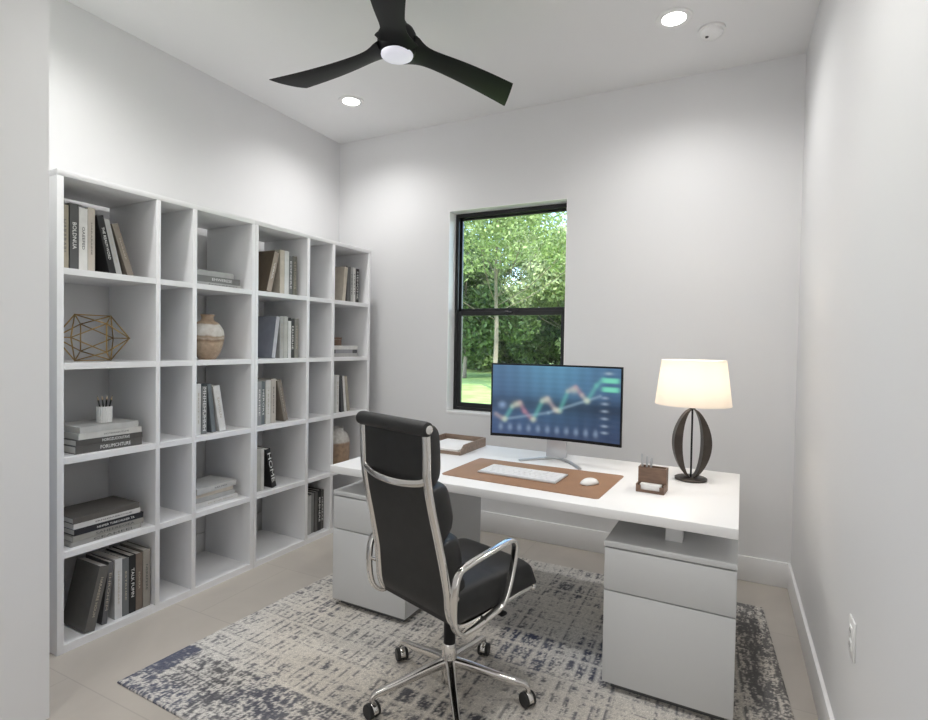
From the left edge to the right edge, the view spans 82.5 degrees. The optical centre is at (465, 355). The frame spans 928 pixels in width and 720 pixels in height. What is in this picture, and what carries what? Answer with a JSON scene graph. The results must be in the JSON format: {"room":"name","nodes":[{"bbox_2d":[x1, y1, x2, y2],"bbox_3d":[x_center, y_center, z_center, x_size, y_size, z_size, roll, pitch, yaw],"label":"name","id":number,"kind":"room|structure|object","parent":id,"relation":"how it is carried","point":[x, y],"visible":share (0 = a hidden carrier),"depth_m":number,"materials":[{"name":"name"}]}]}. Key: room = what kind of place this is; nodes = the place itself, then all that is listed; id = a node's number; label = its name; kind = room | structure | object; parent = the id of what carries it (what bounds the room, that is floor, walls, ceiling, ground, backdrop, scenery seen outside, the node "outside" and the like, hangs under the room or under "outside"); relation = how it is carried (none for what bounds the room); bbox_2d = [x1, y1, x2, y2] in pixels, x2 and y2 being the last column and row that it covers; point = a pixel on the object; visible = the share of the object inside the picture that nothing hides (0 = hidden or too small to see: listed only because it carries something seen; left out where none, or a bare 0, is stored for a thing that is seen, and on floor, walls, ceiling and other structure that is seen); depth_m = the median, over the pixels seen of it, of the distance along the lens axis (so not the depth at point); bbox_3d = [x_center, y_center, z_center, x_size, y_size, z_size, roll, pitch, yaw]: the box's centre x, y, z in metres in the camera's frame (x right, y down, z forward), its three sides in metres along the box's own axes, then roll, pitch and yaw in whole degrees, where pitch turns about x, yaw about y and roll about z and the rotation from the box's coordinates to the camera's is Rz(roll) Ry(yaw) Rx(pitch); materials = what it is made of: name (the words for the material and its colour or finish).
{"room":"office","nodes":[
{"label":"office","id":0,"kind":"room"},
{"bbox_2d":[0,0,48,719],"bbox_3d":[-0.781,-0.192,1.433,3.383,3.095,0.210,2,1,27],"label":"wall","id":1,"kind":"structure","parent":0,"point":[24,24],"depth_m":1.85,"materials":[{"name":"white paint"}]},
{"bbox_2d":[49,0,339,580],"bbox_3d":[-2.577,-0.231,1.846,0.200,3.095,6.602,2,1,27],"label":"wall","id":2,"kind":"structure","parent":0,"point":[124,110],"depth_m":3.09,"materials":[{"name":"white paint"}]},
{"bbox_2d":[64,512,261,603],"bbox_3d":[-1.691,1.223,3.459,0.014,0.149,2.526,2,1,27],"label":"baseboard","id":3,"kind":"structure","parent":2,"relation":"attached to","point":[200,538],"depth_m":3.41,"materials":[{"name":"white paint"}]},
{"bbox_2d":[46,530,818,719],"bbox_3d":[-1.001,1.421,1.080,3.783,0.120,6.602,2,1,27],"label":"floor","id":4,"kind":"structure","parent":0,"point":[83,685],"depth_m":2.55,"materials":[{"name":"tile"}]},
{"bbox_2d":[49,168,255,655],"bbox_3d":[-1.713,0.247,2.855,0.415,2.125,1.046,2,1,28],"label":"bookcase","id":5,"kind":"object","parent":4,"relation":"on","point":[153,376],"visible":0.75,"depth_m":2.85,"materials":[{"name":"white laminate"}]},
{"bbox_2d":[64,204,68,267],"bbox_3d":[-1.868,-0.529,2.392,0.201,0.285,0.038,2,1,28],"label":"book","id":6,"kind":"object","parent":5,"relation":"on","point":[66,207],"visible":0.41,"depth_m":2.35,"materials":[{"name":"brown paper"}]},
{"bbox_2d":[65,203,78,268],"bbox_3d":[-1.853,-0.535,2.431,0.211,0.297,0.036,2,1,28],"label":"book","id":7,"kind":"object","parent":5,"relation":"on","point":[73,208],"visible":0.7,"depth_m":2.38,"materials":[{"name":"black paper"}]},
{"bbox_2d":[79,207,87,269],"bbox_3d":[-1.832,-0.530,2.461,0.201,0.286,0.036,2,1,28],"label":"book","id":8,"kind":"object","parent":5,"relation":"on","point":[83,213],"visible":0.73,"depth_m":2.42,"materials":[{"name":"white paper"}]},
{"bbox_2d":[64,557,108,632],"bbox_3d":[-1.807,1.133,2.516,0.201,0.294,0.108,2,1,28],"label":"book","id":9,"kind":"object","parent":5,"relation":"on","point":[83,602],"visible":0.98,"depth_m":2.49,"materials":[{"name":"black paper"}]},
{"bbox_2d":[85,207,94,270],"bbox_3d":[-1.816,-0.534,2.491,0.201,0.294,0.030,2,1,28],"label":"book","id":10,"kind":"object","parent":5,"relation":"on","point":[91,212],"visible":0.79,"depth_m":2.44,"materials":[{"name":"white paper"}]},
{"bbox_2d":[64,314,129,360],"bbox_3d":[-1.809,-0.085,2.572,0.260,0.227,0.261,2,1,31],"label":"sculpture","id":11,"kind":"object","parent":5,"relation":"on","point":[74,315],"visible":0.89,"depth_m":2.57,"materials":[{"name":"gold metal"}]},
{"bbox_2d":[86,553,113,624],"bbox_3d":[-1.796,1.133,2.575,0.201,0.291,0.056,2,1,28],"label":"book","id":12,"kind":"object","parent":5,"relation":"on","point":[104,607],"visible":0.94,"depth_m":2.53,"materials":[{"name":"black paper"}]},
{"bbox_2d":[64,523,140,547],"bbox_3d":[-1.806,0.854,2.578,0.226,0.022,0.315,2,1,28],"label":"book","id":13,"kind":"object","parent":5,"relation":"on","point":[66,543],"visible":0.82,"depth_m":2.50,"materials":[{"name":"white paper"}]},
{"bbox_2d":[64,517,143,542],"bbox_3d":[-1.798,0.830,2.582,0.226,0.027,0.320,2,1,28],"label":"book","id":14,"kind":"object","parent":13,"relation":"on","point":[69,538],"visible":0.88,"depth_m":2.50,"materials":[{"name":"white paper"}]},
{"bbox_2d":[64,511,142,535],"bbox_3d":[-1.796,0.801,2.584,0.226,0.028,0.312,2,1,28],"label":"book","id":15,"kind":"object","parent":14,"relation":"on","point":[116,521],"visible":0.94,"depth_m":2.50,"materials":[{"name":"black paper"}]},
{"bbox_2d":[64,507,139,529],"bbox_3d":[-1.803,0.775,2.580,0.226,0.024,0.300,2,1,28],"label":"book","id":16,"kind":"object","parent":15,"relation":"on","point":[136,510],"visible":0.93,"depth_m":2.50,"materials":[{"name":"white paper"}]},
{"bbox_2d":[64,496,138,524],"bbox_3d":[-1.805,0.749,2.576,0.225,0.027,0.296,2,1,28],"label":"book","id":17,"kind":"object","parent":16,"relation":"on","point":[98,508],"visible":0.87,"depth_m":2.55,"materials":[{"name":"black paper"}]},
{"bbox_2d":[64,437,141,454],"bbox_3d":[-1.797,0.430,2.584,0.226,0.035,0.300,2,1,28],"label":"book","id":18,"kind":"object","parent":5,"relation":"on","point":[135,441],"visible":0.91,"depth_m":2.50,"materials":[{"name":"white paper"}]},
{"bbox_2d":[64,432,141,446],"bbox_3d":[-1.796,0.398,2.585,0.226,0.028,0.300,2,1,28],"label":"book","id":19,"kind":"object","parent":18,"relation":"on","point":[71,442],"visible":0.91,"depth_m":2.49,"materials":[{"name":"white paper"}]},
{"bbox_2d":[64,426,141,439],"bbox_3d":[-1.794,0.369,2.587,0.226,0.028,0.285,2,1,28],"label":"book","id":20,"kind":"object","parent":19,"relation":"on","point":[70,435],"visible":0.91,"depth_m":2.50,"materials":[{"name":"white paper"}]},
{"bbox_2d":[64,417,137,433],"bbox_3d":[-1.799,0.341,2.587,0.225,0.028,0.265,2,1,28],"label":"book","id":21,"kind":"object","parent":20,"relation":"on","point":[84,426],"visible":0.85,"depth_m":2.53,"materials":[{"name":"white paper"}]},
{"bbox_2d":[96,405,112,422],"bbox_3d":[-1.766,0.288,2.588,0.067,0.078,0.067,2,1,27],"label":"pencil cup","id":22,"kind":"object","parent":21,"relation":"on","point":[103,414],"visible":0.99,"depth_m":2.56,"materials":[{"name":"ceramic"}]},
{"bbox_2d":[95,215,115,272],"bbox_3d":[-1.783,-0.524,2.544,0.201,0.272,0.089,2,1,28],"label":"book","id":23,"kind":"object","parent":5,"relation":"on","point":[104,262],"visible":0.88,"depth_m":2.50,"materials":[{"name":"black paper"}]},
{"bbox_2d":[92,550,121,619],"bbox_3d":[-1.774,1.132,2.617,0.201,0.292,0.035,2,1,28],"label":"book","id":24,"kind":"object","parent":5,"relation":"on","point":[115,604],"visible":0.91,"depth_m":2.57,"materials":[{"name":"white paper"}]},
{"bbox_2d":[104,219,121,273],"bbox_3d":[-1.768,-0.519,2.573,0.191,0.260,0.084,2,1,28],"label":"book","id":25,"kind":"object","parent":5,"relation":"on","point":[107,222],"visible":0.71,"depth_m":2.53,"materials":[{"name":"white paper"}]},
{"bbox_2d":[104,549,128,616],"bbox_3d":[-1.758,1.136,2.648,0.201,0.284,0.030,2,1,28],"label":"book","id":26,"kind":"object","parent":5,"relation":"on","point":[125,560],"visible":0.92,"depth_m":2.60,"materials":[{"name":"white paper"}]},
{"bbox_2d":[106,546,135,613],"bbox_3d":[-1.743,1.133,2.676,0.201,0.288,0.032,2,1,28],"label":"book","id":27,"kind":"object","parent":5,"relation":"on","point":[132,557],"visible":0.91,"depth_m":2.63,"materials":[{"name":"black paper"}]},
{"bbox_2d":[110,223,133,274],"bbox_3d":[-1.747,-0.514,2.613,0.191,0.249,0.104,2,1,28],"label":"book","id":28,"kind":"object","parent":5,"relation":"on","point":[124,262],"visible":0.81,"depth_m":2.57,"materials":[{"name":"brown paper"}]},
{"bbox_2d":[113,544,142,609],"bbox_3d":[-1.729,1.134,2.707,0.201,0.286,0.033,2,1,28],"label":"book","id":29,"kind":"object","parent":5,"relation":"on","point":[139,554],"visible":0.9,"depth_m":2.66,"materials":[{"name":"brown paper"}]},
{"bbox_2d":[120,541,149,607],"bbox_3d":[-1.710,1.131,2.739,0.201,0.292,0.036,2,1,28],"label":"book","id":30,"kind":"object","parent":5,"relation":"on","point":[146,551],"visible":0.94,"depth_m":2.69,"materials":[{"name":"white paper"}]},
{"bbox_2d":[196,383,200,434],"bbox_3d":[-1.576,0.299,2.994,0.201,0.285,0.031,2,1,28],"label":"book","id":31,"kind":"object","parent":5,"relation":"on","point":[198,386],"visible":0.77,"depth_m":2.95,"materials":[{"name":"white paper"}]},
{"bbox_2d":[201,386,206,433],"bbox_3d":[-1.559,0.306,3.026,0.201,0.270,0.033,2,1,28],"label":"book","id":32,"kind":"object","parent":5,"relation":"on","point":[203,388],"visible":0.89,"depth_m":2.98,"materials":[{"name":"white paper"}]},
{"bbox_2d":[198,383,215,432],"bbox_3d":[-1.538,0.300,3.067,0.200,0.281,0.057,2,1,28],"label":"book","id":33,"kind":"object","parent":5,"relation":"on","point":[211,428],"visible":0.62,"depth_m":3.02,"materials":[{"name":"grey paper"}]},
{"bbox_2d":[197,314,223,358],"bbox_3d":[-1.497,-0.105,3.070,0.179,0.260,0.179,2,1,27],"label":"ceramic vase","id":34,"kind":"object","parent":5,"relation":"on","point":[210,334],"visible":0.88,"depth_m":3.02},
{"bbox_2d":[196,492,236,508],"bbox_3d":[-1.539,0.843,3.126,0.221,0.030,0.275,2,1,28],"label":"book","id":35,"kind":"object","parent":5,"relation":"on","point":[234,495],"visible":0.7,"depth_m":3.07,"materials":[{"name":"white paper"}]},
{"bbox_2d":[196,489,234,503],"bbox_3d":[-1.541,0.815,3.116,0.210,0.026,0.262,2,1,29],"label":"book","id":36,"kind":"object","parent":35,"relation":"on","point":[231,491],"visible":0.39,"depth_m":3.07,"materials":[{"name":"white paper"}]},
{"bbox_2d":[196,486,232,498],"bbox_3d":[-1.542,0.791,3.112,0.200,0.020,0.252,2,1,27],"label":"book","id":37,"kind":"object","parent":36,"relation":"on","point":[229,487],"visible":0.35,"depth_m":3.07,"materials":[{"name":"white paper"}]},
{"bbox_2d":[196,475,235,495],"bbox_3d":[-1.540,0.764,3.122,0.221,0.032,0.270,2,1,25],"label":"book","id":38,"kind":"object","parent":37,"relation":"on","point":[209,483],"visible":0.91,"depth_m":3.12,"materials":[{"name":"white paper"}]},
{"bbox_2d":[211,384,225,431],"bbox_3d":[-1.511,0.305,3.108,0.201,0.271,0.090,2,1,28],"label":"book","id":39,"kind":"object","parent":5,"relation":"on","point":[220,425],"visible":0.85,"depth_m":3.06,"materials":[{"name":"white paper"}]},
{"bbox_2d":[197,281,241,288],"bbox_3d":[-1.520,-0.407,3.117,0.211,0.022,0.315,2,1,28],"label":"book","id":40,"kind":"object","parent":5,"relation":"on","point":[199,282],"visible":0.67,"depth_m":3.06,"materials":[{"name":"white paper"}]},
{"bbox_2d":[197,274,239,285],"bbox_3d":[-1.517,-0.436,3.109,0.201,0.036,0.295,2,1,28],"label":"book","id":41,"kind":"object","parent":40,"relation":"on","point":[204,278],"visible":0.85,"depth_m":3.06,"materials":[{"name":"white paper"}]},
{"bbox_2d":[197,269,233,278],"bbox_3d":[-1.525,-0.470,3.093,0.190,0.030,0.250,2,1,28],"label":"book","id":42,"kind":"object","parent":41,"relation":"on","point":[199,271],"visible":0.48,"depth_m":3.05,"materials":[{"name":"white paper"}]},
{"bbox_2d":[253,220,370,567],"bbox_3d":[-1.209,0.234,3.814,0.415,2.125,1.118,2,1,28],"label":"bookcase","id":43,"kind":"object","parent":4,"relation":"on","point":[301,446],"visible":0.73,"depth_m":3.76,"materials":[{"name":"white laminate"}]},
{"bbox_2d":[257,448,260,491],"bbox_3d":[-1.389,0.721,3.374,0.200,0.268,0.031,2,1,28],"label":"book","id":44,"kind":"object","parent":43,"relation":"on","point":[258,449],"visible":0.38,"depth_m":3.33,"materials":[{"name":"white paper"}]},
{"bbox_2d":[257,381,261,424],"bbox_3d":[-1.381,0.299,3.365,0.201,0.275,0.034,2,1,28],"label":"book","id":45,"kind":"object","parent":43,"relation":"on","point":[259,394],"visible":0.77,"depth_m":3.32,"materials":[{"name":"white paper"}]},
{"bbox_2d":[257,447,263,490],"bbox_3d":[-1.375,0.722,3.401,0.200,0.266,0.024,2,1,28],"label":"book","id":46,"kind":"object","parent":43,"relation":"on","point":[262,449],"visible":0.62,"depth_m":3.35,"materials":[{"name":"white paper"}]},
{"bbox_2d":[261,381,264,424],"bbox_3d":[-1.370,0.300,3.398,0.201,0.272,0.028,2,1,28],"label":"book","id":47,"kind":"object","parent":43,"relation":"on","point":[263,382],"visible":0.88,"depth_m":3.35,"materials":[{"name":"white paper"}]},
{"bbox_2d":[258,379,270,423],"bbox_3d":[-1.348,0.297,3.428,0.201,0.279,0.039,2,1,28],"label":"book","id":48,"kind":"object","parent":43,"relation":"on","point":[267,382],"visible":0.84,"depth_m":3.38,"materials":[{"name":"white paper"}]},
{"bbox_2d":[257,446,275,487],"bbox_3d":[-1.337,0.722,3.449,0.201,0.264,0.089,2,1,28],"label":"book","id":49,"kind":"object","parent":43,"relation":"on","point":[269,476],"visible":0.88,"depth_m":3.40,"materials":[{"name":"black paper"}]},
{"bbox_2d":[258,378,275,422],"bbox_3d":[-1.329,0.293,3.465,0.201,0.286,0.039,2,1,28],"label":"book","id":50,"kind":"object","parent":43,"relation":"on","point":[273,381],"visible":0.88,"depth_m":3.42,"materials":[{"name":"white paper"}]},
{"bbox_2d":[258,250,278,291],"bbox_3d":[-1.325,-0.538,3.438,0.211,0.276,0.103,2,1,28],"label":"book","id":51,"kind":"object","parent":43,"relation":"on","point":[268,260],"visible":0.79,"depth_m":3.40,"materials":[{"name":"brown paper"}]},
{"bbox_2d":[258,316,279,357],"bbox_3d":[-1.324,-0.119,3.474,0.220,0.273,0.065,2,1,28],"label":"book","id":52,"kind":"object","parent":43,"relation":"on","point":[268,326],"visible":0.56,"depth_m":3.44,"materials":[{"name":"blue paper"}]},
{"bbox_2d":[260,250,284,293],"bbox_3d":[-1.285,-0.545,3.503,0.200,0.288,0.037,2,1,28],"label":"book","id":53,"kind":"object","parent":43,"relation":"on","point":[278,284],"visible":0.4,"depth_m":3.45,"materials":[{"name":"white paper"}]},
{"bbox_2d":[275,316,283,357],"bbox_3d":[-1.292,-0.120,3.514,0.201,0.274,0.033,2,1,28],"label":"book","id":54,"kind":"object","parent":43,"relation":"on","point":[280,340],"visible":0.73,"depth_m":3.46,"materials":[{"name":"white paper"}]},
{"bbox_2d":[276,379,287,420],"bbox_3d":[-1.290,0.294,3.527,0.201,0.281,0.098,2,1,28],"label":"book","id":55,"kind":"object","parent":43,"relation":"on","point":[281,412],"visible":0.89,"depth_m":3.48,"materials":[{"name":"brown paper"}]},
{"bbox_2d":[284,316,287,357],"bbox_3d":[-1.276,-0.121,3.545,0.200,0.275,0.033,2,1,28],"label":"book","id":56,"kind":"object","parent":43,"relation":"on","point":[285,317],"visible":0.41,"depth_m":3.50,"materials":[{"name":"white paper"}]},
{"bbox_2d":[284,251,288,293],"bbox_3d":[-1.268,-0.545,3.538,0.200,0.287,0.037,2,1,28],"label":"book","id":57,"kind":"object","parent":43,"relation":"on","point":[286,265],"visible":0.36,"depth_m":3.49,"materials":[{"name":"white paper"}]},
{"bbox_2d":[288,318,290,357],"bbox_3d":[-1.261,-0.118,3.572,0.200,0.268,0.026,2,1,28],"label":"book","id":58,"kind":"object","parent":43,"relation":"on","point":[289,319],"visible":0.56,"depth_m":3.52,"materials":[{"name":"white paper"}]},
{"bbox_2d":[289,256,292,294],"bbox_3d":[-1.256,-0.533,3.581,0.201,0.262,0.032,2,1,28],"label":"book","id":59,"kind":"object","parent":43,"relation":"on","point":[290,257],"visible":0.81,"depth_m":3.54,"materials":[{"name":"white paper"}]},
{"bbox_2d":[291,319,293,357],"bbox_3d":[-1.251,-0.115,3.602,0.201,0.262,0.032,2,1,28],"label":"book","id":60,"kind":"object","parent":43,"relation":"on","point":[292,320],"visible":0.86,"depth_m":3.56,"materials":[{"name":"white paper"}]},
{"bbox_2d":[292,256,296,294],"bbox_3d":[-1.238,-0.535,3.615,0.201,0.265,0.034,2,1,28],"label":"book","id":61,"kind":"object","parent":43,"relation":"on","point":[294,275],"visible":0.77,"depth_m":3.56,"materials":[{"name":"white paper"}]},
{"bbox_2d":[291,318,298,357],"bbox_3d":[-1.234,-0.118,3.635,0.201,0.266,0.036,2,1,28],"label":"book","id":62,"kind":"object","parent":43,"relation":"on","point":[296,321],"visible":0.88,"depth_m":3.58,"materials":[{"name":"white paper"}]},
{"bbox_2d":[307,495,310,534],"bbox_3d":[-1.189,1.125,3.777,0.200,0.275,0.034,2,1,28],"label":"book","id":63,"kind":"object","parent":43,"relation":"on","point":[309,496],"visible":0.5,"depth_m":3.73,"materials":[{"name":"white paper"}]},
{"bbox_2d":[308,492,313,532],"bbox_3d":[-1.177,1.119,3.809,0.200,0.285,0.030,2,1,28],"label":"book","id":64,"kind":"object","parent":43,"relation":"on","point":[309,493],"visible":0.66,"depth_m":3.76,"materials":[{"name":"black paper"}]},
{"bbox_2d":[308,489,317,531],"bbox_3d":[-1.158,1.117,3.835,0.200,0.290,0.030,2,1,28],"label":"book","id":65,"kind":"object","parent":43,"relation":"on","point":[309,490],"visible":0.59,"depth_m":3.79,"materials":[{"name":"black paper"}]},
{"bbox_2d":[308,487,320,530],"bbox_3d":[-1.142,1.115,3.864,0.201,0.292,0.032,2,1,28],"label":"book","id":66,"kind":"object","parent":43,"relation":"on","point":[315,489],"visible":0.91,"depth_m":3.82,"materials":[{"name":"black paper"}]},
{"bbox_2d":[308,486,323,528],"bbox_3d":[-1.131,1.118,3.896,0.201,0.285,0.031,2,1,28],"label":"book","id":67,"kind":"object","parent":43,"relation":"on","point":[322,490],"visible":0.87,"depth_m":3.85,"materials":[{"name":"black paper"}]},
{"bbox_2d":[336,375,338,412],"bbox_3d":[-1.045,0.287,4.005,0.201,0.283,0.030,2,1,28],"label":"book","id":68,"kind":"object","parent":43,"relation":"on","point":[337,376],"visible":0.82,"depth_m":3.96,"materials":[{"name":"white paper"}]},
{"bbox_2d":[333,426,349,463],"bbox_3d":[-1.000,0.702,4.092,0.204,0.292,0.204,2,1,27],"label":"ceramic jar","id":69,"kind":"object","parent":43,"relation":"on","point":[341,442],"visible":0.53,"depth_m":4.02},
{"bbox_2d":[335,267,347,300],"bbox_3d":[-1.004,-0.540,4.051,0.210,0.264,0.063,2,1,28],"label":"book","id":70,"kind":"object","parent":43,"relation":"on","point":[340,272],"visible":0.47,"depth_m":4.00,"materials":[{"name":"beige paper"}]},
{"bbox_2d":[339,375,343,411],"bbox_3d":[-1.024,0.289,4.047,0.200,0.278,0.056,2,1,28],"label":"book","id":71,"kind":"object","parent":43,"relation":"on","point":[341,400],"visible":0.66,"depth_m":4.00,"materials":[{"name":"white paper"}]},
{"bbox_2d":[339,266,350,300],"bbox_3d":[-0.982,-0.546,4.103,0.200,0.275,0.040,2,1,28],"label":"book","id":72,"kind":"object","parent":43,"relation":"on","point":[348,286],"visible":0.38,"depth_m":4.05,"materials":[{"name":"black paper"}]},
{"bbox_2d":[117,557,794,719],"bbox_3d":[0.178,1.344,2.451,2.573,0.012,2.112,2,1,27],"label":"area rug","id":73,"kind":"object","parent":4,"relation":"on","point":[307,654],"visible":0.53,"depth_m":2.27,"materials":[{"name":"carpet"}]},
{"bbox_2d":[356,411,536,719],"bbox_3d":[-0.088,0.772,2.092,0.644,1.138,0.701,2,2,45],"label":"office chair","id":74,"kind":"object","parent":73,"relation":"on","point":[463,583],"visible":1,"depth_m":1.87,"materials":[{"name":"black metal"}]},
{"bbox_2d":[366,700,378,714],"bbox_3d":[-0.346,1.295,1.958,0.060,0.035,0.020,2,2,45],"label":"hood","id":75,"kind":"object","parent":74,"relation":"attached to","point":[372,707],"depth_m":1.94,"materials":[{"name":"silver metal"}]},
{"bbox_2d":[522,689,533,703],"bbox_3d":[0.238,1.303,2.035,0.020,0.035,0.060,0,1,-29],"label":"hood","id":76,"kind":"object","parent":74,"relation":"attached to","point":[527,694],"depth_m":2.02,"materials":[{"name":"silver metal"}]},
{"bbox_2d":[330,445,739,719],"bbox_3d":[0.344,0.963,2.747,1.895,0.742,0.939,2,1,28],"label":"desk","id":77,"kind":"object","parent":73,"relation":"on","point":[671,561],"visible":0.68,"depth_m":2.10,"materials":[{"name":"white paint"}]},
{"bbox_2d":[439,433,485,455],"bbox_3d":[-0.082,0.545,3.264,0.295,0.055,0.340,2,1,28],"label":"tray","id":78,"kind":"object","parent":77,"relation":"on","point":[478,442],"visible":0.55,"depth_m":3.28,"materials":[{"name":"brown wood"}]},
{"bbox_2d":[440,438,472,451],"bbox_3d":[-0.081,0.556,3.261,0.235,0.022,0.305,2,1,27],"label":"paper stack","id":79,"kind":"object","parent":78,"relation":"in","point":[448,444],"visible":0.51,"depth_m":3.24,"materials":[{"name":"white"}]},
{"bbox_2d":[442,458,623,498],"bbox_3d":[0.327,0.592,2.605,0.797,0.004,0.465,2,1,28],"label":"desk mat","id":80,"kind":"object","parent":77,"relation":"on","point":[570,485],"visible":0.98,"depth_m":2.54,"materials":[{"name":"beige leather"}]},
{"bbox_2d":[477,464,567,483],"bbox_3d":[0.282,0.584,2.623,0.410,0.011,0.185,2,1,29],"label":"keyboard","id":81,"kind":"object","parent":80,"relation":"on","point":[495,469],"visible":1,"depth_m":2.59,"materials":[{"name":"white plastic"}]},
{"bbox_2d":[580,478,598,485],"bbox_3d":[0.576,0.584,2.458,0.100,0.028,0.060,0,1,-32],"label":"mouse","id":82,"kind":"object","parent":80,"relation":"on","point":[587,481],"visible":1,"depth_m":2.43,"materials":[{"name":"white plastic"}]},
{"bbox_2d":[490,363,623,469],"bbox_3d":[0.479,0.322,2.910,0.739,0.535,0.221,2,1,26],"label":"monitor","id":83,"kind":"object","parent":77,"relation":"on","point":[559,405],"visible":1,"depth_m":2.94,"materials":[{"name":"black"}]},
{"bbox_2d":[636,464,667,494],"bbox_3d":[0.836,0.556,2.370,0.120,0.103,0.097,2,1,30],"label":"desk organizer","id":84,"kind":"object","parent":77,"relation":"on","point":[656,474],"visible":0.94,"depth_m":2.36,"materials":[{"name":"brown wood"}]},
{"bbox_2d":[640,482,661,491],"bbox_3d":[0.824,0.587,2.351,0.088,0.029,0.035,2,1,30],"label":"block","id":85,"kind":"object","parent":84,"relation":"in","point":[644,485],"visible":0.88,"depth_m":2.34,"materials":[{"name":"white paper"}]},
{"bbox_2d":[636,481,665,493],"bbox_3d":[0.822,0.587,2.349,0.120,0.030,0.045,2,1,30],"label":"tray","id":86,"kind":"object","parent":84,"relation":"on","point":[662,490],"depth_m":2.34,"materials":[{"name":"brown wood"}]},
{"bbox_2d":[655,359,732,482],"bbox_3d":[1.104,0.316,2.578,0.347,0.583,0.347,2,1,27],"label":"table lamp","id":87,"kind":"object","parent":77,"relation":"on","point":[692,384],"visible":1,"depth_m":2.47,"materials":[{"name":"fabric"}]},
{"bbox_2d":[66,0,819,143],"bbox_3d":[-0.948,-1.809,1.010,3.783,0.150,6.602,2,1,27],"label":"ceiling","id":88,"kind":"structure","parent":0,"point":[550,51],"depth_m":3.00,"materials":[{"name":"white paint"}]},
{"bbox_2d":[338,95,363,106],"bbox_3d":[-0.806,-1.787,3.728,0.180,0.007,0.180,2,1,27],"label":"recessed light","id":89,"kind":"object","parent":88,"relation":"in","point":[346,100],"visible":1,"depth_m":3.72,"materials":[{"name":"white plastic"}]},
{"bbox_2d":[269,0,512,105],"bbox_3d":[-0.400,-1.543,2.467,1.085,0.428,1.170,2,1,27],"label":"ceiling fan","id":90,"kind":"object","parent":88,"relation":"hanging from","point":[397,42],"visible":1,"depth_m":2.47,"materials":[{"name":"black"}]},
{"bbox_2d":[655,7,692,28],"bbox_3d":[1.074,-1.734,2.728,0.180,0.007,0.180,2,1,27],"label":"recessed light","id":91,"kind":"object","parent":88,"relation":"in","point":[676,17],"visible":1,"depth_m":2.72,"materials":[{"name":"white plastic"}]},
{"bbox_2d":[698,22,725,40],"bbox_3d":[1.311,-1.714,2.821,0.136,0.044,0.136,2,1,27],"label":"smoke detector","id":92,"kind":"object","parent":88,"relation":"attached to","point":[711,31],"visible":1,"depth_m":2.79,"materials":[{"name":"white plastic"}]},
{"bbox_2d":[339,53,805,562],"bbox_3d":[0.457,-0.225,3.908,3.383,3.095,0.200,2,1,27],"label":"wall","id":93,"kind":"structure","parent":0,"point":[684,194],"depth_m":3.45,"materials":[{"name":"white paint"}]},
{"bbox_2d":[446,198,567,416],"bbox_3d":[0.316,-0.321,3.961,0.928,1.557,0.178,2,1,27],"label":"window","id":94,"kind":"structure","parent":93,"relation":"in","point":[457,218],"depth_m":4.11,"materials":[{"name":"black metal"}]},
{"bbox_2d":[480,510,790,587],"bbox_3d":[0.384,1.248,3.844,3.383,0.149,0.015,2,1,27],"label":"baseboard","id":95,"kind":"structure","parent":93,"relation":"attached to","point":[752,569],"depth_m":3.65,"materials":[{"name":"white paint"}]},
{"bbox_2d":[791,0,927,719],"bbox_3d":[0.627,-0.143,0.244,0.200,3.095,6.602,2,1,27],"label":"wall","id":96,"kind":"structure","parent":0,"point":[859,548],"depth_m":1.51,"materials":[{"name":"white paint"}]},
{"bbox_2d":[787,564,834,719],"bbox_3d":[0.525,1.327,0.362,0.016,0.149,6.086,2,1,27],"label":"baseboard","id":97,"kind":"structure","parent":96,"relation":"attached to","point":[821,699],"depth_m":2.25,"materials":[{"name":"white paint"}]},
{"bbox_2d":[848,614,855,662],"bbox_3d":[1.147,0.840,1.573,0.010,0.116,0.072,2,1,27],"label":"wall outlet","id":98,"kind":"object","parent":96,"relation":"attached to","point":[852,625],"visible":1,"depth_m":1.56,"materials":[{"name":"white plastic"}]},
{"label":"outside","id":99,"kind":"structure","parent":0,"visible":0},
{"bbox_2d":[462,361,553,403],"bbox_3d":[12.007,1.111,46.464,100.000,0.150,86.178,2,1,27],"label":"lawn","id":100,"kind":"structure","parent":99,"point":[476,388],"depth_m":22.88,"materials":[{"name":"green plant"}]},
{"bbox_2d":[462,233,541,377],"bbox_3d":[0.312,-2.772,28.779,7.047,8.108,5.154,0,1,-20],"label":"tree","id":101,"kind":"object","parent":100,"relation":"on","point":[478,331],"visible":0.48,"depth_m":27.68,"materials":[{"name":"green plant"}]},
{"bbox_2d":[462,315,555,371],"bbox_3d":[3.194,-0.970,34.887,6.192,4.184,5.313,2,1,27],"label":"shrub","id":102,"kind":"object","parent":100,"relation":"on","point":[542,358],"visible":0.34,"depth_m":33.81,"materials":[{"name":"green plant"}]},
{"bbox_2d":[463,212,566,362],"bbox_3d":[1.474,-3.327,20.821,8.728,9.599,8.120,2,1,27],"label":"oak tree","id":103,"kind":"object","parent":100,"relation":"on","point":[501,229],"visible":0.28,"depth_m":20.01,"materials":[{"name":"green plant"}]},
{"bbox_2d":[467,221,564,340],"bbox_3d":[4.326,-3.967,35.663,9.569,10.328,6.859,1,1,0],"label":"tree","id":104,"kind":"object","parent":100,"relation":"on","point":[518,265],"visible":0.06,"depth_m":35.08,"materials":[{"name":"green plant"}]},
{"bbox_2d":[500,226,565,353],"bbox_3d":[6.035,-3.027,29.916,7.565,8.756,7.470,1,1,20],"label":"tree","id":105,"kind":"object","parent":100,"relation":"on","point":[553,292],"visible":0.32,"depth_m":28.10,"materials":[{"name":"green plant"}]},
{"bbox_2d":[505,324,560,364],"bbox_3d":[5.444,-0.462,33.975,5.601,3.282,5.903,1,1,8],"label":"shrub","id":106,"kind":"object","parent":100,"relation":"on","point":[550,334],"visible":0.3,"depth_m":31.99,"materials":[{"name":"green plant"}]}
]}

